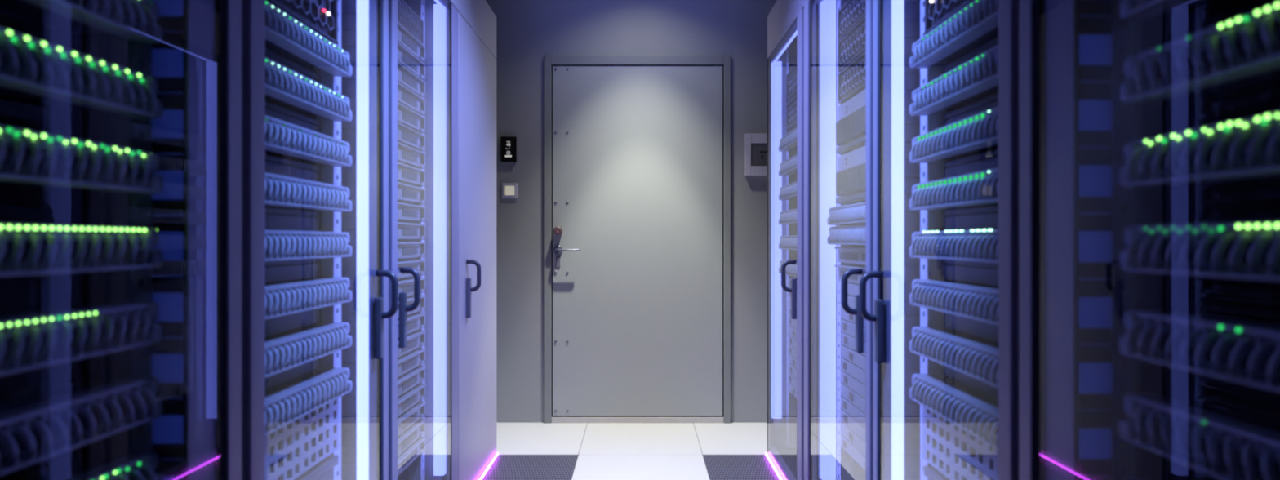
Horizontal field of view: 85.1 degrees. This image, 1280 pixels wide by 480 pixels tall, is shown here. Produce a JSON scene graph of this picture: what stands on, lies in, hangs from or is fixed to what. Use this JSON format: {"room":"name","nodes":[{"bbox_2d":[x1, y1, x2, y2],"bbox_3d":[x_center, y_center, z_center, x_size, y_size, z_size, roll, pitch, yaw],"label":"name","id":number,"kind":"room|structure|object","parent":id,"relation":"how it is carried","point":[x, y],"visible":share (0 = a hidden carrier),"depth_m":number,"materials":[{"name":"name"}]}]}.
{"room":"server room","nodes":[
{"label":"server room","id":0,"kind":"room"},
{"bbox_2d":[477,422,783,479],"bbox_3d":[0.000,1.106,1.850,3.500,0.120,4.700,0,0,0],"label":"floor","id":1,"kind":"structure","parent":0,"point":[604,451],"depth_m":3.57,"materials":[{"name":"grey tile"}]},
{"bbox_2d":[0,0,221,479],"bbox_3d":[-1.147,-0.022,0.804,0.906,2.136,0.722,0,0,0],"label":"tall cabinet","id":2,"kind":"object","parent":1,"relation":"on","point":[183,65],"depth_m":1.08,"materials":[{"name":"metal"}]},
{"bbox_2d":[0,124,158,171],"bbox_3d":[-0.763,-0.120,0.828,0.039,0.030,0.512,0,0,0],"label":"cable tray","id":3,"kind":"object","parent":2,"relation":"attached to","point":[42,149],"depth_m":0.92,"materials":[{"name":"plastic"}]},
{"bbox_2d":[0,222,158,246],"bbox_3d":[-0.763,-0.005,0.828,0.039,0.030,0.512,0,0,0],"label":"hood","id":4,"kind":"object","parent":2,"relation":"attached to","point":[11,234],"depth_m":0.93,"materials":[{"name":"plastic"}]},
{"bbox_2d":[0,302,158,338],"bbox_3d":[-0.763,0.111,0.828,0.039,0.030,0.512,0,0,0],"label":"cable tray","id":5,"kind":"object","parent":2,"relation":"attached to","point":[92,322],"depth_m":0.95,"materials":[{"name":"plastic"}]},
{"bbox_2d":[0,376,158,435],"bbox_3d":[-0.763,0.226,0.828,0.039,0.030,0.512,0,0,0],"label":"cable tray","id":6,"kind":"object","parent":2,"relation":"attached to","point":[44,417],"depth_m":0.94,"materials":[{"name":"plastic"}]},
{"bbox_2d":[0,61,162,118],"bbox_3d":[-0.760,-0.203,0.828,0.045,0.030,0.514,0,0,0],"label":"cable tray","id":7,"kind":"object","parent":2,"relation":"on","point":[42,78],"depth_m":0.94,"materials":[{"name":"grey plastic"}]},
{"bbox_2d":[0,158,162,192],"bbox_3d":[-0.760,-0.088,0.828,0.045,0.030,0.514,0,0,0],"label":"cable tray","id":8,"kind":"object","parent":2,"relation":"on","point":[101,174],"depth_m":0.95,"materials":[{"name":"grey plastic"}]},
{"bbox_2d":[0,248,162,276],"bbox_3d":[-0.760,0.028,0.828,0.045,0.030,0.514,0,0,0],"label":"cable tray","id":9,"kind":"object","parent":2,"relation":"on","point":[13,261],"depth_m":0.92,"materials":[{"name":"grey plastic"}]},
{"bbox_2d":[67,451,158,479],"bbox_3d":[-0.763,0.342,0.828,0.039,0.030,0.512,0,0,0],"label":"hood","id":10,"kind":"object","parent":2,"relation":"attached to","point":[135,465],"depth_m":1.03,"materials":[{"name":"plastic"}]},
{"bbox_2d":[108,0,158,21],"bbox_3d":[-0.763,-0.351,0.828,0.039,0.030,0.512,0,0,0],"label":"hood","id":11,"kind":"object","parent":2,"relation":"attached to","point":[138,10],"depth_m":1.04,"materials":[{"name":"plastic"}]},
{"bbox_2d":[128,472,162,479],"bbox_3d":[-0.760,0.374,0.828,0.045,0.030,0.514,0,0,0],"label":"cable tray","id":12,"kind":"object","parent":2,"relation":"on","point":[142,476],"depth_m":1.06,"materials":[{"name":"grey plastic"}]},
{"bbox_2d":[215,0,398,479],"bbox_3d":[-1.121,-0.022,1.523,0.959,2.136,0.708,0,0,0],"label":"tall cabinet","id":13,"kind":"object","parent":1,"relation":"on","point":[243,205],"depth_m":1.58,"materials":[{"name":"metal"}]},
{"bbox_2d":[266,0,337,44],"bbox_3d":[-1.028,-0.585,1.540,0.513,0.165,0.500,0,0,0],"label":"server","id":14,"kind":"object","parent":13,"relation":"on","point":[313,14],"visible":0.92,"depth_m":1.68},
{"bbox_2d":[283,0,333,31],"bbox_3d":[-0.782,-0.585,1.540,0.010,0.121,0.462,0,0,0],"label":"grille","id":15,"kind":"object","parent":14,"relation":"attached to","point":[317,12],"depth_m":1.68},
{"bbox_2d":[265,172,349,198],"bbox_3d":[-0.763,-0.120,1.540,0.039,0.030,0.512,0,0,0],"label":"panel","id":16,"kind":"object","parent":13,"relation":"attached to","point":[277,185],"depth_m":1.54,"materials":[{"name":"grey plastic"}]},
{"bbox_2d":[265,230,349,243],"bbox_3d":[-0.763,-0.005,1.540,0.039,0.030,0.512,0,0,0],"label":"cables","id":17,"kind":"object","parent":13,"relation":"attached to","point":[271,236],"depth_m":1.56,"materials":[{"name":"grey plastic"}]},
{"bbox_2d":[265,277,349,297],"bbox_3d":[-0.763,0.111,1.540,0.039,0.030,0.512,0,0,0],"label":"hood","id":18,"kind":"object","parent":13,"relation":"attached to","point":[331,287],"depth_m":1.59,"materials":[{"name":"grey plastic"}]},
{"bbox_2d":[265,322,349,355],"bbox_3d":[-0.763,0.226,1.540,0.039,0.030,0.512,0,0,0],"label":"cable tray","id":19,"kind":"object","parent":13,"relation":"attached to","point":[325,336],"depth_m":1.59,"materials":[{"name":"grey plastic"}]},
{"bbox_2d":[265,367,349,413],"bbox_3d":[-0.763,0.342,1.540,0.039,0.030,0.512,0,0,0],"label":"cable tray","id":20,"kind":"object","parent":13,"relation":"attached to","point":[336,378],"depth_m":1.58,"materials":[{"name":"grey plastic"}]},
{"bbox_2d":[280,454,337,479],"bbox_3d":[-0.979,0.660,1.540,0.412,0.220,0.500,0,0,0],"label":"storage unit","id":21,"kind":"object","parent":13,"relation":"in","point":[323,470],"visible":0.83,"depth_m":1.71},
{"bbox_2d":[265,398,338,479],"bbox_3d":[-0.804,0.462,1.537,0.062,0.148,0.510,0,0,0],"label":"vent panel","id":22,"kind":"object","parent":21,"relation":"on","point":[287,449],"visible":0.48,"depth_m":1.60,"materials":[{"name":"grey metal"}]},
{"bbox_2d":[270,408,319,479],"bbox_3d":[-0.820,0.462,1.540,0.030,0.148,0.480,0,0,0],"label":"vent","id":23,"kind":"object","parent":22,"relation":"attached to","point":[312,413],"depth_m":1.63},
{"bbox_2d":[265,78,352,121],"bbox_3d":[-0.760,-0.319,1.540,0.045,0.030,0.514,0,0,0],"label":"cable tray","id":24,"kind":"object","parent":13,"relation":"on","point":[292,91],"depth_m":1.58,"materials":[{"name":"grey plastic"}]},
{"bbox_2d":[265,133,352,166],"bbox_3d":[-0.760,-0.203,1.540,0.045,0.030,0.514,0,0,0],"label":"cable tray","id":25,"kind":"object","parent":13,"relation":"on","point":[296,145],"depth_m":1.58,"materials":[{"name":"grey plastic"}]},
{"bbox_2d":[265,191,352,211],"bbox_3d":[-0.760,-0.088,1.540,0.045,0.030,0.514,0,0,0],"label":"cable tray","id":26,"kind":"object","parent":13,"relation":"on","point":[321,201],"depth_m":1.59,"materials":[{"name":"grey plastic"}]},
{"bbox_2d":[265,244,352,262],"bbox_3d":[-0.760,0.028,1.540,0.045,0.030,0.514,0,0,0],"label":"cable tray","id":27,"kind":"object","parent":13,"relation":"on","point":[273,252],"depth_m":1.54,"materials":[{"name":"grey plastic"}]},
{"bbox_2d":[356,0,368,479],"bbox_3d":[-0.726,-0.001,1.834,0.028,1.713,0.030,0,0,0],"label":"light strip","id":28,"kind":"object","parent":13,"relation":"attached to","point":[362,6],"depth_m":1.82,"materials":[{"name":"plastic"}]},
{"bbox_2d":[380,0,451,479],"bbox_3d":[-1.121,-0.022,2.235,0.959,2.136,0.708,0,0,0],"label":"tall cabinet","id":29,"kind":"object","parent":1,"relation":"on","point":[435,464],"visible":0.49,"depth_m":2.41,"materials":[{"name":"metal"}]},
{"bbox_2d":[397,436,426,475],"bbox_3d":[-1.024,0.733,2.252,0.522,0.061,0.500,0,0,0],"label":"server","id":30,"kind":"object","parent":29,"relation":"in","point":[417,448],"visible":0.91,"depth_m":2.36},
{"bbox_2d":[397,418,426,456],"bbox_3d":[-1.024,0.669,2.252,0.522,0.061,0.500,0,0,0],"label":"server","id":31,"kind":"object","parent":30,"relation":"on","point":[417,430],"visible":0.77,"depth_m":2.36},
{"bbox_2d":[397,401,426,436],"bbox_3d":[-1.024,0.606,2.252,0.522,0.061,0.500,0,0,0],"label":"server","id":32,"kind":"object","parent":31,"relation":"on","point":[416,412],"visible":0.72,"depth_m":2.36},
{"bbox_2d":[397,383,426,417],"bbox_3d":[-1.024,0.542,2.252,0.522,0.061,0.500,0,0,0],"label":"server","id":33,"kind":"object","parent":32,"relation":"on","point":[408,399],"visible":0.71,"depth_m":2.36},
{"bbox_2d":[397,365,426,397],"bbox_3d":[-1.024,0.479,2.252,0.522,0.061,0.500,0,0,0],"label":"server","id":34,"kind":"object","parent":33,"relation":"on","point":[416,375],"visible":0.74,"depth_m":2.36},
{"bbox_2d":[397,348,426,377],"bbox_3d":[-1.024,0.415,2.252,0.522,0.061,0.500,0,0,0],"label":"server","id":35,"kind":"object","parent":34,"relation":"on","point":[410,361],"visible":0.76,"depth_m":2.36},
{"bbox_2d":[397,330,426,358],"bbox_3d":[-1.024,0.352,2.252,0.522,0.061,0.500,0,0,0],"label":"server","id":36,"kind":"object","parent":35,"relation":"on","point":[415,340],"visible":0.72,"depth_m":2.38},
{"bbox_2d":[397,312,426,338],"bbox_3d":[-1.024,0.289,2.252,0.522,0.061,0.500,0,0,0],"label":"server","id":37,"kind":"object","parent":36,"relation":"on","point":[415,322],"visible":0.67,"depth_m":2.40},
{"bbox_2d":[397,295,426,319],"bbox_3d":[-1.024,0.225,2.252,0.522,0.061,0.500,0,0,0],"label":"server","id":38,"kind":"object","parent":37,"relation":"on","point":[421,307],"visible":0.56,"depth_m":2.42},
{"bbox_2d":[398,277,426,299],"bbox_3d":[-1.024,0.162,2.252,0.522,0.061,0.500,0,0,0],"label":"server","id":39,"kind":"object","parent":38,"relation":"on","point":[406,285],"visible":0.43,"depth_m":2.34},
{"bbox_2d":[397,258,426,279],"bbox_3d":[-1.024,0.099,2.252,0.522,0.061,0.500,0,0,0],"label":"server","id":40,"kind":"object","parent":39,"relation":"on","point":[418,264],"visible":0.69,"depth_m":2.37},
{"bbox_2d":[397,241,426,260],"bbox_3d":[-1.024,0.035,2.252,0.522,0.061,0.500,0,0,0],"label":"server","id":41,"kind":"object","parent":40,"relation":"on","point":[406,250],"visible":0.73,"depth_m":2.36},
{"bbox_2d":[397,222,426,240],"bbox_3d":[-1.024,-0.028,2.252,0.522,0.061,0.500,0,0,0],"label":"server","id":42,"kind":"object","parent":41,"relation":"on","point":[406,231],"visible":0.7,"depth_m":2.36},
{"bbox_2d":[397,202,426,222],"bbox_3d":[-1.024,-0.092,2.252,0.522,0.061,0.500,0,0,0],"label":"server","id":43,"kind":"object","parent":42,"relation":"on","point":[408,213],"visible":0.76,"depth_m":2.36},
{"bbox_2d":[397,182,426,204],"bbox_3d":[-1.024,-0.155,2.252,0.522,0.061,0.500,0,0,0],"label":"server","id":44,"kind":"object","parent":43,"relation":"on","point":[406,193],"visible":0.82,"depth_m":2.36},
{"bbox_2d":[397,162,426,186],"bbox_3d":[-1.024,-0.218,2.252,0.522,0.061,0.500,0,0,0],"label":"server","id":45,"kind":"object","parent":44,"relation":"on","point":[407,175],"visible":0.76,"depth_m":2.36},
{"bbox_2d":[397,142,426,168],"bbox_3d":[-1.024,-0.282,2.252,0.522,0.061,0.500,0,0,0],"label":"server","id":46,"kind":"object","parent":45,"relation":"on","point":[406,155],"visible":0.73,"depth_m":2.36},
{"bbox_2d":[397,121,426,151],"bbox_3d":[-1.024,-0.345,2.252,0.522,0.061,0.500,0,0,0],"label":"server","id":47,"kind":"object","parent":46,"relation":"on","point":[406,135],"visible":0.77,"depth_m":2.36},
{"bbox_2d":[397,102,426,133],"bbox_3d":[-1.024,-0.409,2.252,0.522,0.061,0.500,0,0,0],"label":"server","id":48,"kind":"object","parent":47,"relation":"on","point":[406,117],"visible":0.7,"depth_m":2.36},
{"bbox_2d":[397,81,426,115],"bbox_3d":[-1.024,-0.472,2.252,0.522,0.061,0.500,0,0,0],"label":"server","id":49,"kind":"object","parent":48,"relation":"on","point":[406,97],"visible":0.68,"depth_m":2.35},
{"bbox_2d":[397,62,426,97],"bbox_3d":[-1.024,-0.535,2.252,0.522,0.061,0.500,0,0,0],"label":"server","id":50,"kind":"object","parent":49,"relation":"on","point":[406,77],"visible":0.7,"depth_m":2.35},
{"bbox_2d":[397,41,426,80],"bbox_3d":[-1.024,-0.599,2.252,0.522,0.061,0.500,0,0,0],"label":"server","id":51,"kind":"object","parent":50,"relation":"on","point":[406,58],"visible":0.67,"depth_m":2.35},
{"bbox_2d":[397,22,426,62],"bbox_3d":[-1.024,-0.662,2.252,0.522,0.061,0.500,0,0,0],"label":"server","id":52,"kind":"object","parent":51,"relation":"on","point":[405,37],"visible":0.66,"depth_m":2.35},
{"bbox_2d":[397,9,423,44],"bbox_3d":[-1.030,-0.717,2.252,0.510,0.044,0.500,0,0,0],"label":"server","id":53,"kind":"object","parent":52,"relation":"on","point":[402,20],"visible":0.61,"depth_m":2.37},
{"bbox_2d":[397,14,422,40],"bbox_3d":[-0.782,-0.717,2.252,0.010,0.025,0.462,0,0,0],"label":"grille","id":54,"kind":"object","parent":53,"relation":"attached to","point":[402,19],"depth_m":2.36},
{"bbox_2d":[397,0,423,33],"bbox_3d":[-1.030,-0.763,2.252,0.510,0.044,0.500,0,0,0],"label":"server","id":55,"kind":"object","parent":53,"relation":"on","point":[402,6],"visible":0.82,"depth_m":2.37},
{"bbox_2d":[433,142,435,337],"bbox_3d":[-0.731,-0.001,2.546,0.038,1.713,0.030,0,0,0],"label":"diffuser","id":56,"kind":"object","parent":29,"relation":"attached to","point":[434,202],"depth_m":2.53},
{"bbox_2d":[450,0,497,479],"bbox_3d":[-1.121,-0.022,3.000,0.959,2.136,0.814,0,0,0],"label":"tall cabinet","id":57,"kind":"object","parent":1,"relation":"on","point":[473,22],"visible":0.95,"depth_m":2.92,"materials":[{"name":"metal"}]},
{"bbox_2d":[483,454,577,479],"bbox_3d":[-0.493,1.056,1.899,0.383,0.021,2.998,0,0,0],"label":"floor grate","id":58,"kind":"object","parent":1,"relation":"on","point":[506,467],"depth_m":3.21,"materials":[{"name":"metal"}]},
{"bbox_2d":[702,454,778,479],"bbox_3d":[0.458,1.056,1.899,0.301,0.021,2.998,0,0,0],"label":"tile","id":59,"kind":"structure","parent":1,"relation":"on","point":[719,467],"depth_m":3.21,"materials":[{"name":"metal"}]},
{"bbox_2d":[767,0,809,479],"bbox_3d":[1.041,-0.022,2.971,0.959,2.136,0.856,0,0,0],"label":"tall cabinet","id":60,"kind":"object","parent":1,"relation":"on","point":[788,20],"visible":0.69,"depth_m":2.89,"materials":[{"name":"metal"}]},
{"bbox_2d":[809,0,879,479],"bbox_3d":[1.041,-0.022,2.171,0.959,2.136,0.736,0,0,0],"label":"tall cabinet","id":61,"kind":"object","parent":1,"relation":"on","point":[831,21],"visible":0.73,"depth_m":2.20,"materials":[{"name":"metal"}]},
{"bbox_2d":[853,444,866,471],"bbox_3d":[0.951,0.697,2.202,0.508,0.043,0.450,0,0,0],"label":"server","id":62,"kind":"object","parent":61,"relation":"in","point":[859,457],"visible":0.16,"depth_m":2.22,"materials":[{"name":"grey plastic"}]},
{"bbox_2d":[851,430,866,457],"bbox_3d":[0.951,0.652,2.202,0.508,0.043,0.450,0,0,0],"label":"server","id":63,"kind":"object","parent":62,"relation":"on","point":[857,442],"visible":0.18,"depth_m":2.22,"materials":[{"name":"grey plastic"}]},
{"bbox_2d":[850,415,866,442],"bbox_3d":[0.951,0.608,2.202,0.508,0.043,0.450,0,0,0],"label":"server","id":64,"kind":"object","parent":63,"relation":"on","point":[857,428],"visible":0.07,"depth_m":2.23,"materials":[{"name":"grey metal"}]},
{"bbox_2d":[849,401,866,427],"bbox_3d":[0.951,0.564,2.202,0.508,0.043,0.450,0,0,0],"label":"server","id":65,"kind":"object","parent":64,"relation":"on","point":[857,414],"visible":0.16,"depth_m":2.23,"materials":[{"name":"grey plastic"}]},
{"bbox_2d":[848,387,866,413],"bbox_3d":[0.951,0.519,2.202,0.508,0.043,0.450,0,0,0],"label":"server","id":66,"kind":"object","parent":65,"relation":"on","point":[857,400],"visible":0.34,"depth_m":2.24,"materials":[{"name":"grey plastic"}]},
{"bbox_2d":[848,373,866,399],"bbox_3d":[0.951,0.474,2.202,0.508,0.043,0.450,0,0,0],"label":"server","id":67,"kind":"object","parent":66,"relation":"on","point":[855,384],"visible":0.07,"depth_m":2.24,"materials":[{"name":"grey plastic"}]},
{"bbox_2d":[847,360,866,385],"bbox_3d":[0.951,0.430,2.202,0.508,0.043,0.450,0,0,0],"label":"server","id":68,"kind":"object","parent":67,"relation":"on","point":[860,374],"visible":0.16,"depth_m":2.25,"materials":[{"name":"grey plastic"}]},
{"bbox_2d":[846,346,866,370],"bbox_3d":[0.951,0.386,2.202,0.508,0.043,0.450,0,0,0],"label":"server","id":69,"kind":"object","parent":68,"relation":"on","point":[858,359],"visible":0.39,"depth_m":2.25,"materials":[{"name":"grey plastic"}]},
{"bbox_2d":[845,333,866,356],"bbox_3d":[0.951,0.341,2.202,0.508,0.043,0.450,0,0,0],"label":"server","id":70,"kind":"object","parent":69,"relation":"on","point":[851,340],"visible":0.15,"depth_m":2.29,"materials":[{"name":"grey plastic"}]},
{"bbox_2d":[845,320,866,342],"bbox_3d":[0.951,0.296,2.202,0.508,0.043,0.450,0,0,0],"label":"server","id":71,"kind":"object","parent":70,"relation":"on","point":[850,326],"visible":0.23,"depth_m":2.30,"materials":[{"name":"grey plastic"}]},
{"bbox_2d":[844,311,866,328],"bbox_3d":[0.951,0.252,2.202,0.508,0.043,0.450,0,0,0],"label":"server","id":72,"kind":"object","parent":71,"relation":"on","point":[850,317],"visible":0.16,"depth_m":2.29,"materials":[{"name":"grey plastic"}]},
{"bbox_2d":[847,294,855,308],"bbox_3d":[0.951,0.207,2.202,0.508,0.043,0.450,0,0,0],"label":"server","id":73,"kind":"object","parent":72,"relation":"on","point":[851,299],"visible":0.02,"depth_m":2.30,"materials":[{"name":"grey plastic"}]},
{"bbox_2d":[847,282,859,296],"bbox_3d":[0.951,0.163,2.202,0.508,0.043,0.450,0,0,0],"label":"server","id":74,"kind":"object","parent":73,"relation":"on","point":[853,289],"visible":0.02,"depth_m":2.28,"materials":[{"name":"grey plastic"}]},
{"bbox_2d":[844,264,866,284],"bbox_3d":[0.944,0.115,2.202,0.522,0.061,0.500,0,0,0],"label":"server","id":75,"kind":"object","parent":74,"relation":"on","point":[855,279],"visible":0.06,"depth_m":2.26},
{"bbox_2d":[844,246,866,266],"bbox_3d":[0.944,0.052,2.202,0.522,0.061,0.500,0,0,0],"label":"server","id":76,"kind":"object","parent":75,"relation":"on","point":[854,255],"visible":0.11,"depth_m":2.25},
{"bbox_2d":[844,223,866,244],"bbox_3d":[0.726,-0.016,2.202,0.138,0.063,0.514,0,0,0],"label":"panel","id":77,"kind":"object","parent":76,"relation":"on","point":[855,234],"visible":0.38,"depth_m":2.15,"materials":[{"name":"grey metal"}]},
{"bbox_2d":[844,201,866,225],"bbox_3d":[0.726,-0.083,2.202,0.138,0.063,0.514,0,0,0],"label":"panel","id":78,"kind":"object","parent":77,"relation":"on","point":[855,213],"visible":0.38,"depth_m":2.15,"materials":[{"name":"grey metal"}]},
{"bbox_2d":[844,145,866,204],"bbox_3d":[0.942,-0.209,2.202,0.526,0.170,0.500,0,0,0],"label":"server","id":79,"kind":"object","parent":78,"relation":"on","point":[855,160],"visible":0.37,"depth_m":2.22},
{"bbox_2d":[844,161,866,194],"bbox_3d":[0.686,-0.195,2.212,0.016,0.083,0.430,0,0,0],"label":"grille","id":80,"kind":"object","parent":79,"relation":"attached to","point":[855,171],"depth_m":2.20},
{"bbox_2d":[845,88,866,153],"bbox_3d":[0.942,-0.383,2.202,0.526,0.170,0.500,0,0,0],"label":"server","id":81,"kind":"object","parent":79,"relation":"on","point":[856,110],"visible":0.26,"depth_m":2.21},
{"bbox_2d":[846,104,866,142],"bbox_3d":[0.686,-0.369,2.212,0.016,0.083,0.430,0,0,0],"label":"grille","id":82,"kind":"object","parent":81,"relation":"attached to","point":[856,117],"depth_m":2.20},
{"bbox_2d":[848,50,866,100],"bbox_3d":[0.950,-0.532,2.202,0.510,0.105,0.500,0,0,0],"label":"server","id":83,"kind":"object","parent":81,"relation":"on","point":[857,82],"visible":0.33,"depth_m":2.25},
{"bbox_2d":[848,57,866,91],"bbox_3d":[0.702,-0.532,2.202,0.010,0.073,0.468,0,0,0],"label":"grille","id":84,"kind":"object","parent":83,"relation":"attached to","point":[857,82],"depth_m":2.24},
{"bbox_2d":[850,14,866,62],"bbox_3d":[0.950,-0.642,2.202,0.510,0.105,0.500,0,0,0],"label":"server","id":85,"kind":"object","parent":83,"relation":"on","point":[859,38],"visible":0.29,"depth_m":2.23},
{"bbox_2d":[851,21,866,56],"bbox_3d":[0.702,-0.642,2.202,0.010,0.073,0.468,0,0,0],"label":"grille","id":86,"kind":"object","parent":85,"relation":"attached to","point":[859,38],"depth_m":2.23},
{"bbox_2d":[859,0,1038,479],"bbox_3d":[1.041,-0.022,1.444,0.959,2.136,0.710,0,0,0],"label":"tall cabinet","id":87,"kind":"object","parent":1,"relation":"on","point":[902,22],"depth_m":1.51,"materials":[{"name":"metal"}]},
{"bbox_2d":[891,0,903,479],"bbox_3d":[0.646,-0.001,1.756,0.028,1.713,0.030,0,0,0],"label":"diffuser","id":88,"kind":"object","parent":87,"relation":"attached to","point":[897,6],"depth_m":1.74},
{"bbox_2d":[924,465,958,479],"bbox_3d":[0.899,0.660,1.455,0.412,0.220,0.500,0,0,0],"label":"storage unit","id":89,"kind":"object","parent":87,"relation":"in","point":[932,473],"visible":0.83,"depth_m":1.66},
{"bbox_2d":[922,406,998,479],"bbox_3d":[0.724,0.462,1.458,0.062,0.148,0.510,0,0,0],"label":"vent panel","id":90,"kind":"object","parent":89,"relation":"on","point":[962,454],"visible":0.48,"depth_m":1.54,"materials":[{"name":"grey metal"}]},
{"bbox_2d":[942,417,993,479],"bbox_3d":[0.740,0.462,1.455,0.030,0.148,0.480,0,0,0],"label":"vent","id":91,"kind":"object","parent":90,"relation":"attached to","point":[974,450],"depth_m":1.55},
{"bbox_2d":[924,0,973,34],"bbox_3d":[0.949,-0.585,1.455,0.513,0.165,0.500,0,0,0],"label":"server","id":92,"kind":"object","parent":87,"relation":"on","point":[944,9],"visible":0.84,"depth_m":1.64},
{"bbox_2d":[928,0,956,20],"bbox_3d":[0.702,-0.585,1.455,0.010,0.121,0.462,0,0,0],"label":"grille","id":93,"kind":"object","parent":92,"relation":"attached to","point":[943,8],"depth_m":1.64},
{"bbox_2d":[909,127,998,163],"bbox_3d":[0.680,-0.203,1.455,0.045,0.030,0.514,0,0,0],"label":"cable tray","id":94,"kind":"object","parent":87,"relation":"on","point":[961,140],"depth_m":1.48,"materials":[{"name":"grey plastic"}]},
{"bbox_2d":[909,190,998,210],"bbox_3d":[0.680,-0.088,1.455,0.045,0.030,0.514,0,0,0],"label":"cable tray","id":95,"kind":"object","parent":87,"relation":"on","point":[921,200],"depth_m":1.50,"materials":[{"name":"grey plastic"}]},
{"bbox_2d":[909,246,998,262],"bbox_3d":[0.680,0.028,1.455,0.045,0.030,0.514,0,0,0],"label":"cable tray","id":96,"kind":"object","parent":87,"relation":"on","point":[975,254],"depth_m":1.45,"materials":[{"name":"grey plastic"}]},
{"bbox_2d":[911,106,998,146],"bbox_3d":[0.683,-0.236,1.455,0.039,0.030,0.512,0,0,0],"label":"cable tray","id":97,"kind":"object","parent":87,"relation":"attached to","point":[986,121],"depth_m":1.45,"materials":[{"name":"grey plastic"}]},
{"bbox_2d":[911,168,998,194],"bbox_3d":[0.683,-0.120,1.455,0.039,0.030,0.512,0,0,0],"label":"hood","id":98,"kind":"object","parent":87,"relation":"attached to","point":[984,181],"depth_m":1.43,"materials":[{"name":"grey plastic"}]},
{"bbox_2d":[911,229,998,241],"bbox_3d":[0.683,-0.005,1.455,0.039,0.030,0.512,0,0,0],"label":"hood","id":99,"kind":"object","parent":87,"relation":"attached to","point":[978,235],"depth_m":1.47,"materials":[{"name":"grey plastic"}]},
{"bbox_2d":[911,279,998,298],"bbox_3d":[0.683,0.111,1.455,0.039,0.030,0.512,0,0,0],"label":"hood","id":100,"kind":"object","parent":87,"relation":"attached to","point":[922,288],"depth_m":1.52,"materials":[{"name":"grey plastic"}]},
{"bbox_2d":[911,326,998,360],"bbox_3d":[0.683,0.226,1.455,0.039,0.030,0.512,0,0,0],"label":"cable tray","id":101,"kind":"object","parent":87,"relation":"attached to","point":[925,338],"depth_m":1.50,"materials":[{"name":"grey plastic"}]},
{"bbox_2d":[911,373,998,422],"bbox_3d":[0.683,0.342,1.455,0.039,0.030,0.512,0,0,0],"label":"cable tray","id":102,"kind":"object","parent":87,"relation":"attached to","point":[924,385],"depth_m":1.49,"materials":[{"name":"grey plastic"}]},
{"bbox_2d":[1038,0,1279,479],"bbox_3d":[1.067,-0.022,0.709,0.906,2.136,0.752,0,0,0],"label":"tall cabinet","id":103,"kind":"object","parent":1,"relation":"on","point":[1085,127],"depth_m":1.01,"materials":[{"name":"metal"}]},
{"bbox_2d":[1119,0,1193,18],"bbox_3d":[0.680,-0.319,0.708,0.045,0.030,0.514,0,0,0],"label":"cable tray","id":104,"kind":"object","parent":103,"relation":"on","point":[1128,9],"depth_m":0.93,"materials":[{"name":"grey plastic"}]},
{"bbox_2d":[1119,417,1271,479],"bbox_3d":[0.680,0.259,0.708,0.045,0.030,0.514,0,0,0],"label":"cable tray","id":105,"kind":"object","parent":103,"relation":"on","point":[1215,459],"depth_m":0.84,"materials":[{"name":"grey plastic"}]},
{"bbox_2d":[1119,37,1279,102],"bbox_3d":[0.680,-0.203,0.708,0.045,0.030,0.514,0,0,0],"label":"cable tray","id":106,"kind":"object","parent":103,"relation":"on","point":[1252,56],"depth_m":0.84,"materials":[{"name":"grey plastic"}]},
{"bbox_2d":[1119,151,1279,186],"bbox_3d":[0.680,-0.088,0.708,0.045,0.030,0.514,0,0,0],"label":"cable tray","id":107,"kind":"object","parent":103,"relation":"on","point":[1166,168],"depth_m":0.85,"materials":[{"name":"grey plastic"}]},
{"bbox_2d":[1119,248,1279,281],"bbox_3d":[0.680,0.028,0.708,0.045,0.030,0.514,0,0,0],"label":"cable tray","id":108,"kind":"object","parent":103,"relation":"on","point":[1264,264],"depth_m":0.82,"materials":[{"name":"grey plastic"}]},
{"bbox_2d":[1124,111,1279,163],"bbox_3d":[0.683,-0.120,0.708,0.039,0.030,0.512,0,0,0],"label":"cable tray","id":109,"kind":"object","parent":103,"relation":"attached to","point":[1260,134],"depth_m":0.82,"materials":[{"name":"plastic"}]},
{"bbox_2d":[1124,221,1279,247],"bbox_3d":[0.683,-0.005,0.708,0.039,0.030,0.512,0,0,0],"label":"hood","id":110,"kind":"object","parent":103,"relation":"attached to","point":[1260,233],"depth_m":0.82,"materials":[{"name":"plastic"}]},
{"bbox_2d":[1124,309,1279,351],"bbox_3d":[0.683,0.111,0.708,0.039,0.030,0.512,0,0,0],"label":"cable tray","id":111,"kind":"object","parent":103,"relation":"attached to","point":[1188,332],"depth_m":0.85,"materials":[{"name":"plastic"}]},
{"bbox_2d":[485,0,776,422],"bbox_3d":[0.000,-0.329,4.100,3.500,2.750,0.200,0,0,0],"label":"wall","id":112,"kind":"structure","parent":0,"point":[527,31],"depth_m":4.00,"materials":[{"name":"grey paint"}]},
{"bbox_2d":[501,136,516,162],"bbox_3d":[-0.750,-0.518,3.988,0.088,0.144,0.024,0,0,0],"label":"keypad","id":113,"kind":"object","parent":112,"relation":"attached to","point":[508,144],"visible":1,"depth_m":3.98,"materials":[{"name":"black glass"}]},
{"bbox_2d":[502,182,517,198],"bbox_3d":[-0.745,-0.282,3.992,0.088,0.088,0.016,0,0,0],"label":"light switch","id":114,"kind":"object","parent":112,"relation":"attached to","point":[509,190],"visible":1,"depth_m":3.99,"materials":[{"name":"white plastic"}]},
{"bbox_2d":[544,55,730,422],"bbox_3d":[-0.013,-0.004,4.025,1.063,2.101,0.190,0,0,0],"label":"door","id":115,"kind":"structure","parent":112,"relation":"in","point":[637,148],"depth_m":3.99,"materials":[{"name":"grey metal"}]},
{"bbox_2d":[744,133,767,176],"bbox_3d":[0.735,-0.486,3.985,0.270,0.240,0.030,0,0,0],"label":"wall control box","id":116,"kind":"object","parent":112,"relation":"attached to","point":[755,144],"visible":0.56,"depth_m":3.97,"materials":[{"name":"white plastic"}]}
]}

